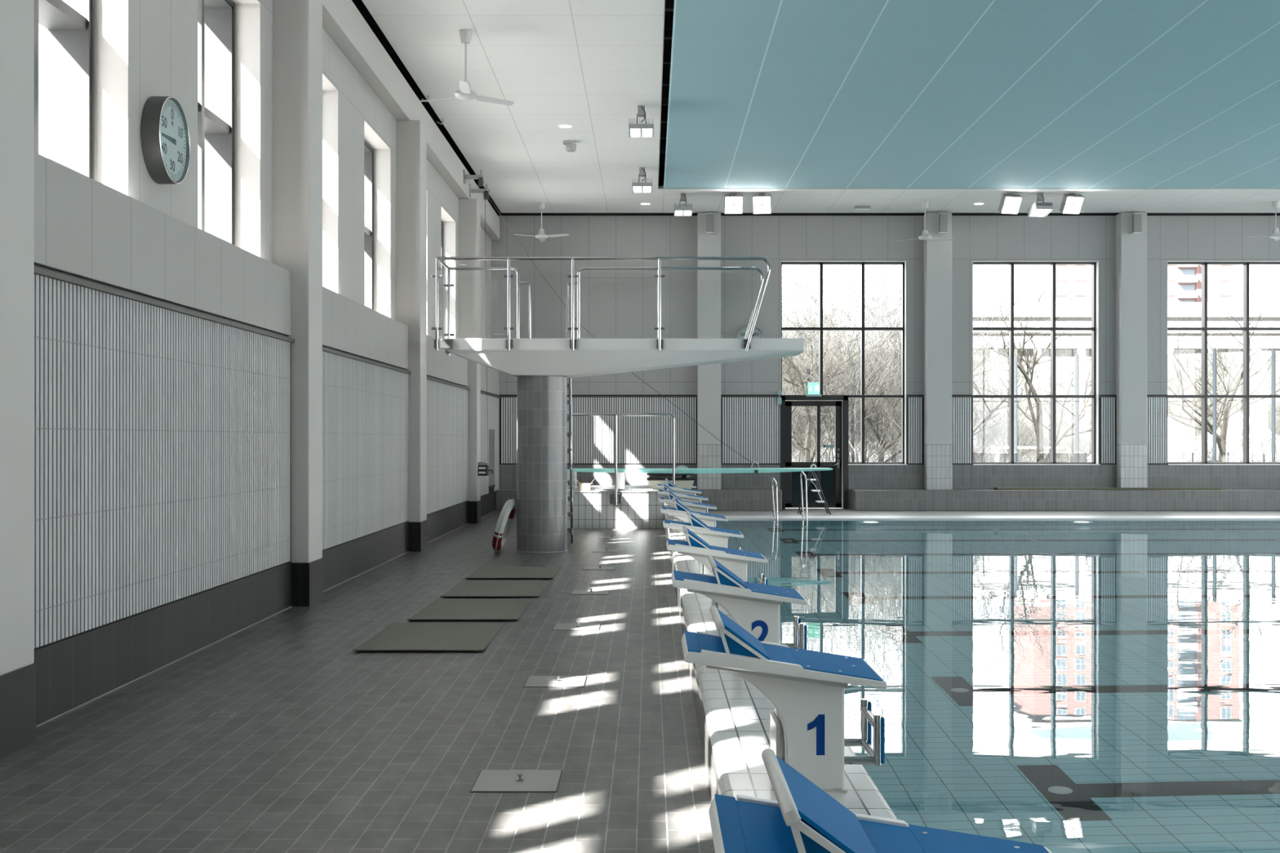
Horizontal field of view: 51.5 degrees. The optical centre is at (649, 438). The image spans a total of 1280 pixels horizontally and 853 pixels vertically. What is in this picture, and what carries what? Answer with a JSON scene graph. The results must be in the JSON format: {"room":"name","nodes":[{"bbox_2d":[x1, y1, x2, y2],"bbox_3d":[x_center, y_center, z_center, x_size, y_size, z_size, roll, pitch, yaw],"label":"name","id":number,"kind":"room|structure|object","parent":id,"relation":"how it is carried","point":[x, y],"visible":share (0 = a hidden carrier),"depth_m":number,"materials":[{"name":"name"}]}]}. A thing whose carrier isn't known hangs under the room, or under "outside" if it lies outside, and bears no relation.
{"room":"indoor swimming pool","nodes":[
{"label":"indoor swimming pool","id":0,"kind":"room"},
{"bbox_2d":[34,0,500,649],"bbox_3d":[-3.784,-1.910,13.050,0.871,7.600,34.500,0,0,0],"label":"wall","id":1,"kind":"structure","parent":0,"point":[162,342],"depth_m":10.08,"materials":[{"name":"grey paint"}]},
{"bbox_2d":[34,0,94,179],"bbox_3d":[-3.935,-2.770,8.230,0.290,2.420,1.680,0,0,0],"label":"window","id":2,"kind":"structure","parent":1,"relation":"in","point":[69,24],"depth_m":9.01,"materials":[{"name":"grey"}]},
{"bbox_2d":[140,96,190,183],"bbox_3d":[-3.492,-2.155,9.600,0.136,0.620,0.620,0,0,0],"label":"wall clock","id":3,"kind":"object","parent":1,"relation":"attached to","point":[164,130],"visible":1,"depth_m":9.48,"materials":[{"name":"grey"}]},
{"bbox_2d":[197,0,235,244],"bbox_3d":[-3.935,-2.770,11.310,0.290,2.420,1.680,0,0,0],"label":"window","id":4,"kind":"structure","parent":1,"relation":"in","point":[215,18],"depth_m":12.09,"materials":[{"name":"grey"}]},
{"bbox_2d":[33,492,495,725],"bbox_3d":[-3.472,1.383,12.975,0.176,0.415,33.950,0,0,0],"label":"baseboard","id":5,"kind":"structure","parent":1,"relation":"attached to","point":[71,673],"depth_m":9.64,"materials":[{"name":"tile"}]},
{"bbox_2d":[34,491,495,652],"bbox_3d":[-3.386,1.171,12.975,0.016,0.011,33.950,0,0,0],"label":"trim","id":6,"kind":"structure","parent":1,"relation":"attached to","point":[247,577],"depth_m":9.61,"materials":[{"name":"black metal"}]},
{"bbox_2d":[35,510,496,727],"bbox_3d":[-3.378,1.587,12.975,0.012,0.006,33.950,0,0,0],"label":"trim","id":7,"kind":"structure","parent":1,"relation":"attached to","point":[160,668],"depth_m":9.64,"materials":[{"name":"grey tile"}]},
{"bbox_2d":[364,139,373,310],"bbox_3d":[-3.935,-2.770,17.430,0.290,2.420,1.680,0,0,0],"label":"window","id":8,"kind":"structure","parent":1,"relation":"in","point":[368,149],"depth_m":18.21,"materials":[{"name":"grey"}]},
{"bbox_2d":[440,220,443,338],"bbox_3d":[-3.935,-2.770,23.550,0.290,2.420,1.680,0,0,0],"label":"window","id":9,"kind":"structure","parent":1,"relation":"in","point":[442,222],"depth_m":24.35,"materials":[{"name":"grey"}]},
{"bbox_2d":[0,507,1279,852],"bbox_3d":[11.650,1.740,13.160,31.700,0.300,34.320,0,0,0],"label":"floor","id":10,"kind":"structure","parent":0,"point":[328,747],"depth_m":7.16,"materials":[{"name":"grey tile"}]},
{"bbox_2d":[0,0,35,759],"bbox_3d":[-3.396,-1.445,6.690,0.369,6.070,0.528,0,0,0],"label":"pillar","id":11,"kind":"structure","parent":10,"relation":"on","point":[17,667],"depth_m":6.75,"materials":[{"name":"grey paint"}]},
{"bbox_2d":[272,0,323,606],"bbox_3d":[-3.396,-1.445,12.810,0.369,6.070,0.528,0,0,0],"label":"pillar","id":12,"kind":"structure","parent":10,"relation":"on","point":[297,24],"depth_m":12.55,"materials":[{"name":"grey paint"}]},
{"bbox_2d":[322,0,499,239],"bbox_3d":[-3.489,-4.720,12.950,0.243,0.480,33.900,0,0,0],"label":"beam","id":13,"kind":"structure","parent":12,"relation":"on","point":[342,20],"depth_m":17.57,"materials":[{"name":"grey paint"}]},
{"bbox_2d":[463,169,484,186],"bbox_3d":[-3.187,-4.725,24.100,0.360,0.290,0.120,0,0,0],"label":"bracket","id":14,"kind":"object","parent":13,"relation":"attached to","point":[479,177],"visible":1,"depth_m":24.07,"materials":[{"name":"grey metal"}]},
{"bbox_2d":[469,183,488,199],"bbox_3d":[-3.187,-4.625,24.900,0.360,0.290,0.120,0,0,0],"label":"bracket","id":15,"kind":"object","parent":13,"relation":"attached to","point":[471,190],"visible":0.98,"depth_m":24.87,"materials":[{"name":"grey metal"}]},
{"bbox_2d":[484,208,488,462],"bbox_3d":[-3.059,-2.035,24.999,0.020,4.950,0.210,0,0,9],"label":"pull cord","id":16,"kind":"object","parent":15,"relation":"hanging from","point":[485,209],"visible":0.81,"depth_m":24.94,"materials":[{"name":"grey plastic"}]},
{"bbox_2d":[395,120,426,551],"bbox_3d":[-3.396,-1.445,18.930,0.369,6.070,0.528,0,0,0],"label":"pillar","id":17,"kind":"structure","parent":10,"relation":"on","point":[411,135],"depth_m":18.67,"materials":[{"name":"grey paint"}]},
{"bbox_2d":[352,622,505,651],"bbox_3d":[-1.718,1.579,10.615,0.965,0.021,1.530,0,0,0],"label":"floor mat","id":18,"kind":"object","parent":10,"relation":"on","point":[396,637],"visible":1,"depth_m":10.52,"materials":[{"name":"grey rubber"}]},
{"bbox_2d":[458,198,480,524],"bbox_3d":[-3.396,-1.445,25.050,0.369,6.070,0.528,0,0,0],"label":"pillar","id":19,"kind":"structure","parent":10,"relation":"on","point":[469,209],"depth_m":24.79,"materials":[{"name":"grey paint"}]},
{"bbox_2d":[477,462,493,475],"bbox_3d":[-3.078,0.570,24.997,0.274,0.260,0.246,0,0,0],"label":"winch","id":20,"kind":"object","parent":19,"relation":"attached to","point":[483,469],"visible":1,"depth_m":24.88,"materials":[{"name":"grey metal"}]},
{"bbox_2d":[407,599,532,620],"bbox_3d":[-1.623,1.579,12.290,0.953,0.021,1.540,0,0,0],"label":"floor mat","id":21,"kind":"object","parent":10,"relation":"on","point":[438,609],"visible":1,"depth_m":12.22,"materials":[{"name":"grey rubber"}]},
{"bbox_2d":[440,580,549,596],"bbox_3d":[-1.595,1.579,14.010,0.970,0.021,1.580,0,0,0],"label":"floor mat","id":22,"kind":"object","parent":10,"relation":"on","point":[464,588],"visible":1,"depth_m":13.95,"materials":[{"name":"grey rubber"}]},
{"bbox_2d":[492,498,515,551],"bbox_3d":[-2.045,1.226,18.722,0.320,0.746,0.778,0,0,9],"label":"lifebuoy","id":23,"kind":"object","parent":10,"relation":"on","point":[504,525],"visible":1,"depth_m":18.47,"materials":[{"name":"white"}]},
{"bbox_2d":[465,566,560,578],"bbox_3d":[-1.580,1.579,15.675,0.980,0.021,1.450,0,0,0],"label":"floor mat","id":24,"kind":"object","parent":10,"relation":"on","point":[483,572],"visible":1,"depth_m":15.64,"materials":[{"name":"grey rubber"}]},
{"bbox_2d":[469,769,563,792],"bbox_3d":[-0.610,1.572,6.160,0.394,0.036,0.394,0,0,0],"label":"floor hatch","id":25,"kind":"object","parent":10,"relation":"on","point":[487,780],"visible":1,"depth_m":6.14,"materials":[{"name":"silver metal"}]},
{"bbox_2d":[523,675,587,687],"bbox_3d":[-0.610,1.572,8.680,0.394,0.036,0.394,0,0,0],"label":"floor hatch","id":26,"kind":"object","parent":10,"relation":"on","point":[531,681],"visible":1,"depth_m":8.65,"materials":[{"name":"silver metal"}]},
{"bbox_2d":[551,622,600,630],"bbox_3d":[-0.610,1.572,11.200,0.394,0.036,0.394,0,0,0],"label":"floor hatch","id":27,"kind":"object","parent":10,"relation":"on","point":[577,626],"visible":1,"depth_m":11.18,"materials":[{"name":"silver metal"}]},
{"bbox_2d":[570,588,609,594],"bbox_3d":[-0.610,1.572,13.720,0.394,0.036,0.394,0,0,0],"label":"floor hatch","id":28,"kind":"object","parent":10,"relation":"on","point":[591,591],"visible":1,"depth_m":13.70,"materials":[{"name":"silver metal"}]},
{"bbox_2d":[582,565,615,569],"bbox_3d":[-0.610,1.572,16.240,0.394,0.036,0.394,0,0,0],"label":"floor hatch","id":29,"kind":"object","parent":10,"relation":"on","point":[599,567],"visible":1,"depth_m":16.22,"materials":[{"name":"silver metal"}]},
{"bbox_2d":[567,485,664,528],"bbox_3d":[-0.850,1.258,24.790,2.240,0.665,2.820,0,0,0],"label":"wall","id":30,"kind":"structure","parent":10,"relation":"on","point":[593,508],"depth_m":23.40,"materials":[{"name":"white tile"}]},
{"bbox_2d":[567,413,675,505],"bbox_3d":[-0.774,0.364,23.344,2.452,1.612,0.072,0,0,0],"label":"handrail","id":31,"kind":"object","parent":30,"relation":"attached to","point":[615,499],"visible":0.52,"depth_m":23.32,"materials":[{"name":"silver metal"}]},
{"bbox_2d":[647,465,694,489],"bbox_3d":[0.395,0.712,24.530,0.870,0.427,0.860,0,0,0],"label":"fulcrum","id":32,"kind":"object","parent":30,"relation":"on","point":[684,480],"visible":0.77,"depth_m":24.12,"materials":[{"name":"beige"}]},
{"bbox_2d":[567,462,832,488],"bbox_3d":[0.925,0.676,24.450,4.850,0.497,0.600,0,0,0],"label":"springboard","id":33,"kind":"object","parent":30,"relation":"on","point":[620,472],"visible":0.8,"depth_m":24.20,"materials":[{"name":"teal"}]},
{"bbox_2d":[484,191,752,463],"bbox_3d":[-0.566,-2.054,24.600,4.996,5.056,0.010,0,0,0],"label":"cable","id":34,"kind":"object","parent":33,"relation":"attached to","point":[484,192],"visible":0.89,"depth_m":24.60,"materials":[{"name":"grey plastic"}]},
{"bbox_2d":[431,257,804,552],"bbox_3d":[-0.426,-0.451,19.174,5.132,4.092,1.890,0,0,0],"label":"tower","id":35,"kind":"object","parent":10,"relation":"on","point":[542,368],"visible":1,"depth_m":18.44,"materials":[{"name":"grey tile"}]},
{"bbox_2d":[664,502,897,819],"bbox_3d":[0.575,2.315,11.800,0.610,1.950,31.600,0,0,0],"label":"ledge","id":36,"kind":"object","parent":10,"relation":"on","point":[733,717],"visible":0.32,"depth_m":6.19,"materials":[{"name":"white tile"}]},
{"bbox_2d":[657,478,702,503],"bbox_3d":[0.514,1.013,22.697,0.765,0.653,0.505,0,0,0],"label":"starting block","id":37,"kind":"object","parent":36,"relation":"on","point":[670,485],"visible":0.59,"depth_m":22.46,"materials":[{"name":"white plastic"}]},
{"bbox_2d":[657,482,708,521],"bbox_3d":[0.514,1.006,20.197,0.765,0.667,0.505,0,0,0],"label":"starting block","id":38,"kind":"object","parent":36,"relation":"on","point":[683,496],"visible":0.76,"depth_m":19.98,"materials":[{"name":"white"}]},
{"bbox_2d":[658,488,716,538],"bbox_3d":[0.514,1.010,17.697,0.765,0.661,0.505,0,0,0],"label":"starting block","id":39,"kind":"object","parent":36,"relation":"on","point":[701,508],"visible":0.48,"depth_m":17.48,"materials":[{"name":"white plastic"}]},
{"bbox_2d":[660,497,728,527],"bbox_3d":[0.514,1.013,15.197,0.765,0.655,0.505,0,0,0],"label":"starting block","id":40,"kind":"object","parent":36,"relation":"on","point":[679,511],"visible":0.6,"depth_m":14.99,"materials":[{"name":"white plastic"}]},
{"bbox_2d":[662,510,743,575],"bbox_3d":[0.514,1.020,12.697,0.765,0.641,0.505,0,0,0],"label":"starting block","id":41,"kind":"object","parent":36,"relation":"on","point":[712,535],"visible":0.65,"depth_m":12.52,"materials":[{"name":"white plastic"}]},
{"bbox_2d":[666,525,767,615],"bbox_3d":[0.514,1.012,10.197,0.765,0.656,0.505,0,0,0],"label":"starting block","id":42,"kind":"object","parent":36,"relation":"on","point":[735,561],"visible":0.67,"depth_m":10.04,"materials":[{"name":"white plastic"}]},
{"bbox_2d":[671,555,807,649],"bbox_3d":[0.514,1.019,7.697,0.765,0.642,0.505,0,0,0],"label":"starting block","id":43,"kind":"object","parent":36,"relation":"on","point":[754,606],"visible":0.84,"depth_m":7.54,"materials":[{"name":"white plastic"}]},
{"bbox_2d":[681,605,887,791],"bbox_3d":[0.514,1.011,5.197,0.765,0.658,0.505,0,0,0],"label":"starting block","id":44,"kind":"object","parent":36,"relation":"on","point":[805,688],"visible":0.96,"depth_m":5.04,"materials":[{"name":"white plastic"}]},
{"bbox_2d":[708,748,1051,852],"bbox_3d":[0.514,1.011,2.697,0.765,0.658,0.505,0,0,0],"label":"starting block","id":45,"kind":"object","parent":36,"relation":"on","point":[804,818],"visible":1,"depth_m":2.76,"materials":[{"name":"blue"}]},
{"bbox_2d":[797,463,831,515],"bbox_3d":[3.466,1.062,27.900,0.658,1.067,0.432,0,0,0],"label":"step ladder","id":46,"kind":"object","parent":10,"relation":"on","point":[815,479],"visible":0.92,"depth_m":27.70,"materials":[{"name":"silver metal"}]},
{"bbox_2d":[657,0,674,188],"bbox_3d":[11.800,-5.810,13.000,32.200,0.200,34.800,0,0,0],"label":"ceiling trim","id":47,"kind":"structure","parent":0,"point":[668,15],"depth_m":21.52,"materials":[{"name":"black metal"}]},
{"bbox_2d":[659,0,674,165],"bbox_3d":[0.300,-5.600,11.700,0.800,0.100,30.600,0,0,0],"label":"joist","id":48,"kind":"object","parent":47,"relation":"attached to","point":[669,5],"visible":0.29,"depth_m":20.80,"materials":[{"name":"grey metal"}]},
{"bbox_2d":[351,0,1279,215],"bbox_3d":[11.950,-5.325,12.980,31.100,0.730,33.960,0,0,0],"label":"ceiling trim","id":49,"kind":"structure","parent":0,"point":[359,4],"depth_m":25.39,"materials":[{"name":"black"}]},
{"bbox_2d":[361,0,1279,213],"bbox_3d":[12.090,-5.077,12.890,30.820,0.035,33.780,0,0,0],"label":"ceiling","id":50,"kind":"structure","parent":0,"point":[763,94],"depth_m":19.90,"materials":[{"name":"paint"}]},
{"bbox_2d":[418,29,514,105],"bbox_3d":[-2.313,-4.640,16.375,1.201,0.840,1.108,0,0,0],"label":"ceiling fan","id":51,"kind":"object","parent":50,"relation":"hanging from","point":[464,93],"visible":1,"depth_m":16.48,"materials":[{"name":"white metal"}]},
{"bbox_2d":[515,202,568,241],"bbox_3d":[-2.299,-4.675,28.644,1.207,0.770,1.073,0,0,0],"label":"ceiling fan","id":52,"kind":"object","parent":50,"relation":"hanging from","point":[541,236],"visible":1,"depth_m":28.43,"materials":[{"name":"white metal"}]},
{"bbox_2d":[563,139,576,151],"bbox_3d":[-1.355,-4.975,22.600,0.230,0.170,0.200,0,0,0],"label":"smoke detector","id":53,"kind":"object","parent":50,"relation":"attached to","point":[571,146],"visible":1,"depth_m":22.53,"materials":[{"name":"plastic"}]},
{"bbox_2d":[628,105,653,137],"bbox_3d":[-0.120,-4.840,20.198,0.380,0.441,0.394,0,0,0],"label":"floodlight","id":54,"kind":"object","parent":50,"relation":"attached to","point":[637,130],"visible":1,"depth_m":20.16,"materials":[{"name":"grey metal"}]},
{"bbox_2d":[631,167,652,192],"bbox_3d":[-0.130,-4.840,24.798,0.380,0.441,0.394,0,0,0],"label":"floodlight","id":55,"kind":"object","parent":50,"relation":"attached to","point":[637,187],"visible":1,"depth_m":24.76,"materials":[{"name":"grey metal"}]},
{"bbox_2d":[673,192,693,216],"bbox_3d":[0.700,-4.840,27.398,0.380,0.441,0.394,0,0,0],"label":"floodlight","id":56,"kind":"object","parent":50,"relation":"attached to","point":[678,211],"visible":1,"depth_m":27.36,"materials":[{"name":"grey metal"}]},
{"bbox_2d":[724,192,743,213],"bbox_3d":[1.740,-4.848,27.403,0.380,0.423,0.317,0,0,0],"label":"floodlight","id":57,"kind":"object","parent":50,"relation":"attached to","point":[733,202],"visible":1,"depth_m":27.36,"materials":[{"name":"grey"}]},
{"bbox_2d":[752,192,771,213],"bbox_3d":[2.330,-4.848,27.403,0.380,0.423,0.317,0,0,8],"label":"floodlight","id":58,"kind":"object","parent":50,"relation":"attached to","point":[762,202],"visible":1,"depth_m":27.35,"materials":[{"name":"grey"}]},
{"bbox_2d":[896,200,953,241],"bbox_3d":[5.955,-4.655,28.294,1.189,0.810,1.137,0,0,0],"label":"ceiling fan","id":59,"kind":"object","parent":50,"relation":"hanging from","point":[925,236],"visible":1,"depth_m":28.36,"materials":[{"name":"white metal"}]},
{"bbox_2d":[998,192,1022,214],"bbox_3d":[7.449,-4.850,27.403,0.380,0.421,0.334,0,0,-14],"label":"floodlight","id":60,"kind":"object","parent":50,"relation":"attached to","point":[1010,203],"visible":1,"depth_m":27.36,"materials":[{"name":"grey"}]},
{"bbox_2d":[1027,192,1053,217],"bbox_3d":[8.070,-4.828,27.399,0.380,0.464,0.405,0,0,-10],"label":"floodlight","id":61,"kind":"object","parent":50,"relation":"attached to","point":[1039,209],"visible":1,"depth_m":27.35,"materials":[{"name":"grey"}]},
{"bbox_2d":[1059,192,1084,213],"bbox_3d":[8.719,-4.850,27.403,0.380,0.421,0.334,0,0,-12],"label":"floodlight","id":62,"kind":"object","parent":50,"relation":"attached to","point":[1071,203],"visible":1,"depth_m":27.36,"materials":[{"name":"grey"}]},
{"bbox_2d":[1245,200,1279,240],"bbox_3d":[13.247,-4.675,28.400,1.053,0.770,1.208,0,0,0],"label":"ceiling fan","id":63,"kind":"object","parent":50,"relation":"hanging from","point":[1275,235],"visible":1,"depth_m":28.35,"materials":[{"name":"white metal"}]},
{"bbox_2d":[491,185,1279,464],"bbox_3d":[11.750,-1.910,30.100,31.900,7.600,0.440,0,0,0],"label":"wall","id":64,"kind":"structure","parent":0,"point":[616,304],"depth_m":29.95,"materials":[{"name":"grey paint"}]},
{"bbox_2d":[495,488,782,511],"bbox_3d":[-0.230,1.365,29.540,6.300,0.450,0.680,0,0,0],"label":"baseboard","id":65,"kind":"structure","parent":64,"relation":"attached to","point":[724,500],"depth_m":29.20,"materials":[{"name":"grey tile"}]},
{"bbox_2d":[697,212,721,489],"bbox_3d":[1.340,-1.950,29.776,0.532,6.180,0.368,0,0,0],"label":"pillar","id":66,"kind":"structure","parent":65,"relation":"on","point":[708,282],"depth_m":29.60,"materials":[{"name":"grey paint"}]},
{"bbox_2d":[705,213,714,234],"bbox_3d":[1.345,-4.775,29.495,0.180,0.440,0.210,0,0,0],"label":"wall speaker","id":67,"kind":"object","parent":66,"relation":"attached to","point":[708,216],"visible":1,"depth_m":29.40,"materials":[{"name":"grey plastic"}]},
{"bbox_2d":[736,324,763,338],"bbox_3d":[2.260,-2.250,29.907,0.600,0.600,0.086,0,0,0],"label":"wall clock","id":68,"kind":"object","parent":64,"relation":"attached to","point":[757,334],"visible":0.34,"depth_m":29.89,"materials":[{"name":"grey"}]},
{"bbox_2d":[780,395,848,509],"bbox_3d":[3.716,0.312,30.060,1.532,2.555,0.380,0,0,0],"label":"door","id":69,"kind":"structure","parent":64,"relation":"in","point":[833,483],"depth_m":30.02,"materials":[{"name":"black metal"}]},
{"bbox_2d":[805,382,821,396],"bbox_3d":[3.700,-1.103,29.875,0.340,0.315,0.090,0,0,0],"label":"exit sign","id":70,"kind":"object","parent":69,"relation":"attached to","point":[813,388],"visible":1,"depth_m":29.85,"materials":[{"name":"green plastic"}]},
{"bbox_2d":[780,260,906,465],"bbox_3d":[4.380,-1.706,30.080,2.848,4.616,0.440,0,0,0],"label":"window","id":71,"kind":"structure","parent":64,"relation":"in","point":[820,263],"depth_m":30.12,"materials":[{"name":"black"}]},
{"bbox_2d":[498,464,1279,509],"bbox_3d":[12.060,1.090,29.915,30.880,1.000,0.070,0,0,0],"label":"baseboard","id":72,"kind":"structure","parent":64,"relation":"attached to","point":[908,476],"depth_m":29.88,"materials":[{"name":"grey tile"}]},
{"bbox_2d":[972,260,1100,465],"bbox_3d":[8.715,-1.706,30.080,2.858,4.616,0.440,0,0,0],"label":"window","id":73,"kind":"structure","parent":64,"relation":"in","point":[1095,264],"depth_m":30.12,"materials":[{"name":"black"}]},
{"bbox_2d":[850,488,1279,511],"bbox_3d":[16.015,1.365,29.540,22.970,0.450,0.680,0,0,0],"label":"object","id":74,"kind":"structure","parent":64,"relation":"attached to","point":[861,500],"depth_m":29.20,"materials":[{"name":"grey tile"}]},
{"bbox_2d":[924,212,952,489],"bbox_3d":[6.470,-1.950,29.776,0.572,6.180,0.368,0,0,0],"label":"pillar","id":75,"kind":"structure","parent":74,"relation":"on","point":[938,446],"depth_m":29.60,"materials":[{"name":"grey paint"}]},
{"bbox_2d":[937,213,947,234],"bbox_3d":[6.520,-4.775,29.495,0.180,0.440,0.210,0,0,0],"label":"wall speaker","id":76,"kind":"object","parent":75,"relation":"attached to","point":[942,217],"visible":1,"depth_m":29.40,"materials":[{"name":"grey plastic"}]},
{"bbox_2d":[993,487,1221,489],"bbox_3d":[10.180,1.112,29.500,5.040,0.060,0.060,0,0,0],"label":"bamboo pole","id":77,"kind":"object","parent":74,"relation":"on","point":[994,488],"visible":1,"depth_m":29.48,"materials":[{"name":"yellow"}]},
{"bbox_2d":[1115,212,1147,488],"bbox_3d":[10.810,-1.950,29.776,0.592,6.180,0.368,0,0,0],"label":"pillar","id":78,"kind":"structure","parent":74,"relation":"on","point":[1131,446],"depth_m":29.60,"materials":[{"name":"grey paint"}]},
{"bbox_2d":[1130,213,1142,234],"bbox_3d":[10.820,-4.775,29.495,0.180,0.440,0.210,0,0,0],"label":"wall speaker","id":79,"kind":"object","parent":78,"relation":"attached to","point":[1135,218],"visible":1,"depth_m":29.40,"materials":[{"name":"grey plastic"}]},
{"bbox_2d":[1166,260,1279,465],"bbox_3d":[13.105,-1.706,30.080,2.858,4.616,0.440,0,0,0],"label":"window","id":80,"kind":"structure","parent":64,"relation":"in","point":[1204,264],"depth_m":30.12,"materials":[{"name":"black"}]},
{"bbox_2d":[724,515,1279,519],"bbox_3d":[14.190,1.728,26.835,26.620,0.284,0.930,0,0,0],"label":"kerb","id":81,"kind":"object","parent":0,"point":[726,517],"depth_m":26.50,"materials":[{"name":"white tile"}]},
{"bbox_2d":[771,477,777,519],"bbox_3d":[2.503,1.638,26.434,0.092,1.707,0.668,0,0,-2],"label":"grab rail","id":82,"kind":"object","parent":81,"relation":"attached to","point":[772,478],"visible":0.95,"depth_m":26.39,"materials":[{"name":"silver metal"}]},
{"bbox_2d":[800,471,808,519],"bbox_3d":[3.083,1.573,26.434,0.093,1.837,0.668,0,0,-2],"label":"grab rail","id":83,"kind":"object","parent":81,"relation":"attached to","point":[802,473],"visible":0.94,"depth_m":26.36,"materials":[{"name":"silver metal"}]},
{"bbox_3d":[13.590,2.440,13.950,25.420,1.700,24.940,0,0,0],"label":"pool","id":84,"kind":"object","parent":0,"visible":0},
{"bbox_2d":[716,519,1279,852],"bbox_3d":[13.440,1.610,13.950,25.120,0.001,24.900,0,0,0],"label":"pool water","id":85,"kind":"object","parent":84,"relation":"in","point":[1060,686],"visible":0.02,"depth_m":9.51,"materials":[{"name":"teal liquid"}]},
{"label":"outside","id":86,"kind":"structure","parent":0,"visible":0},
{"bbox_2d":[791,350,1279,462],"bbox_3d":[70.000,-8.243,180.330,260.000,21.666,300.000,0,0,0],"label":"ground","id":87,"kind":"structure","parent":86,"point":[1059,360],"depth_m":131.16,"materials":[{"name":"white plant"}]},
{"bbox_2d":[782,283,889,462],"bbox_3d":[6.020,-2.141,56.634,6.869,9.827,7.745,0,0,-6],"label":"bare tree","id":88,"kind":"object","parent":87,"relation":"on","point":[805,451],"visible":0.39,"depth_m":55.77,"materials":[{"name":"grey plant"}]},
{"bbox_2d":[845,333,995,462],"bbox_3d":[11.771,-1.457,59.656,6.592,8.492,6.724,0,0,-7],"label":"bare tree","id":89,"kind":"object","parent":87,"relation":"on","point":[868,419],"visible":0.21,"depth_m":59.47,"materials":[{"name":"grey plant"}]},
{"bbox_2d":[876,296,1046,462],"bbox_3d":[14.595,-2.240,63.575,8.026,10.136,7.868,0,0,-42],"label":"bare tree","id":90,"kind":"object","parent":87,"relation":"on","point":[975,427],"visible":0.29,"depth_m":62.03,"materials":[{"name":"grey plant"}]},
{"bbox_2d":[782,265,1279,462],"bbox_3d":[35.244,-6.066,79.919,76.114,18.248,56.383,0,0,0],"label":"thicket","id":91,"kind":"object","parent":87,"relation":"on","point":[869,436],"visible":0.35,"depth_m":66.31,"materials":[{"name":"grey"}]},
{"bbox_2d":[973,265,1175,462],"bbox_3d":[19.815,-3.560,64.641,10.069,12.776,8.929,0,0,2],"label":"bare tree","id":92,"kind":"object","parent":87,"relation":"on","point":[1037,423],"visible":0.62,"depth_m":63.88,"materials":[{"name":"grey plant"}]},
{"bbox_2d":[973,302,1279,356],"bbox_3d":[66.500,-9.210,153.500,67.000,13.600,11.000,0,0,0],"label":"building","id":93,"kind":"structure","parent":87,"relation":"on","point":[1082,315],"depth_m":155.99,"materials":[{"name":"grey"}]},
{"bbox_2d":[1013,265,1239,302],"bbox_3d":[92.500,-30.660,260.350,40.200,48.500,19.300,0,0,0],"label":"apartment tower","id":94,"kind":"structure","parent":87,"relation":"on","point":[1185,281],"depth_m":252.02,"materials":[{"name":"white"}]},
{"bbox_2d":[1167,267,1279,462],"bbox_3d":[26.360,-2.632,62.576,8.676,10.958,8.506,0,0,18],"label":"bare tree","id":95,"kind":"object","parent":87,"relation":"on","point":[1220,440],"visible":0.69,"depth_m":62.75,"materials":[{"name":"grey plant"}]},
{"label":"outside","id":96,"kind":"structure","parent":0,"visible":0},
{"bbox_3d":[50.000,2.580,63.000,120.000,0.020,58.000,0,0,0],"label":"pitch","id":97,"kind":"object","parent":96,"visible":0},
{"bbox_2d":[851,363,855,462],"bbox_3d":[8.914,-0.345,58.000,0.157,5.870,0.157,0,0,22],"label":"post","id":98,"kind":"object","parent":97,"relation":"on","point":[854,380],"visible":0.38,"depth_m":57.93,"materials":[{"name":"black metal"}]},
{"bbox_2d":[825,451,1031,462],"bbox_3d":[10.000,1.565,54.000,12.000,2.050,0.060,0,0,0],"label":"wire fence","id":99,"kind":"object","parent":97,"relation":"on","point":[1004,452],"visible":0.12,"depth_m":54.00,"materials":[{"name":"black"}]},
{"bbox_2d":[1013,355,1017,462],"bbox_3d":[15.998,-0.500,58.000,0.157,6.179,0.157,0,0,22],"label":"post","id":100,"kind":"object","parent":97,"relation":"on","point":[1015,357],"visible":0.54,"depth_m":57.93,"materials":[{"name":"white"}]},
{"bbox_2d":[1075,354,1079,462],"bbox_3d":[18.684,-0.547,58.000,0.157,6.274,0.157,0,0,22],"label":"post","id":101,"kind":"object","parent":97,"relation":"on","point":[1077,356],"visible":0.65,"depth_m":57.93,"materials":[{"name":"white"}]},
{"bbox_2d":[1087,417,1218,462],"bbox_3d":[33.500,0.440,88.000,7.200,4.300,6.000,0,0,0],"label":"tent","id":102,"kind":"object","parent":97,"relation":"on","point":[1175,425],"visible":0.07,"depth_m":86.25,"materials":[{"name":"white fabric"}]},
{"bbox_2d":[1042,451,1276,462],"bbox_3d":[22.000,1.565,54.000,12.000,2.050,0.060,0,0,0],"label":"wire fence","id":103,"kind":"object","parent":97,"relation":"on","point":[1228,452],"visible":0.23,"depth_m":54.00,"materials":[{"name":"black"}]},
{"bbox_2d":[1213,347,1216,462],"bbox_3d":[24.698,-0.678,58.000,0.157,6.536,0.157,0,0,22],"label":"post","id":104,"kind":"object","parent":97,"relation":"on","point":[1214,348],"visible":0.65,"depth_m":57.93,"materials":[{"name":"grey metal"}]},
{"bbox_2d":[1200,412,1279,462],"bbox_3d":[39.000,0.440,88.000,7.200,4.300,6.000,0,0,0],"label":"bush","id":105,"kind":"object","parent":97,"relation":"on","point":[1268,430],"visible":0.12,"depth_m":86.19,"materials":[{"name":"brown plant"}]},
{"bbox_2d":[1271,347,1275,462],"bbox_3d":[27.265,-0.678,58.000,0.157,6.536,0.157,0,0,22],"label":"post","id":106,"kind":"object","parent":97,"relation":"on","point":[1273,348],"visible":0.65,"depth_m":57.93,"materials":[{"name":"black metal"}]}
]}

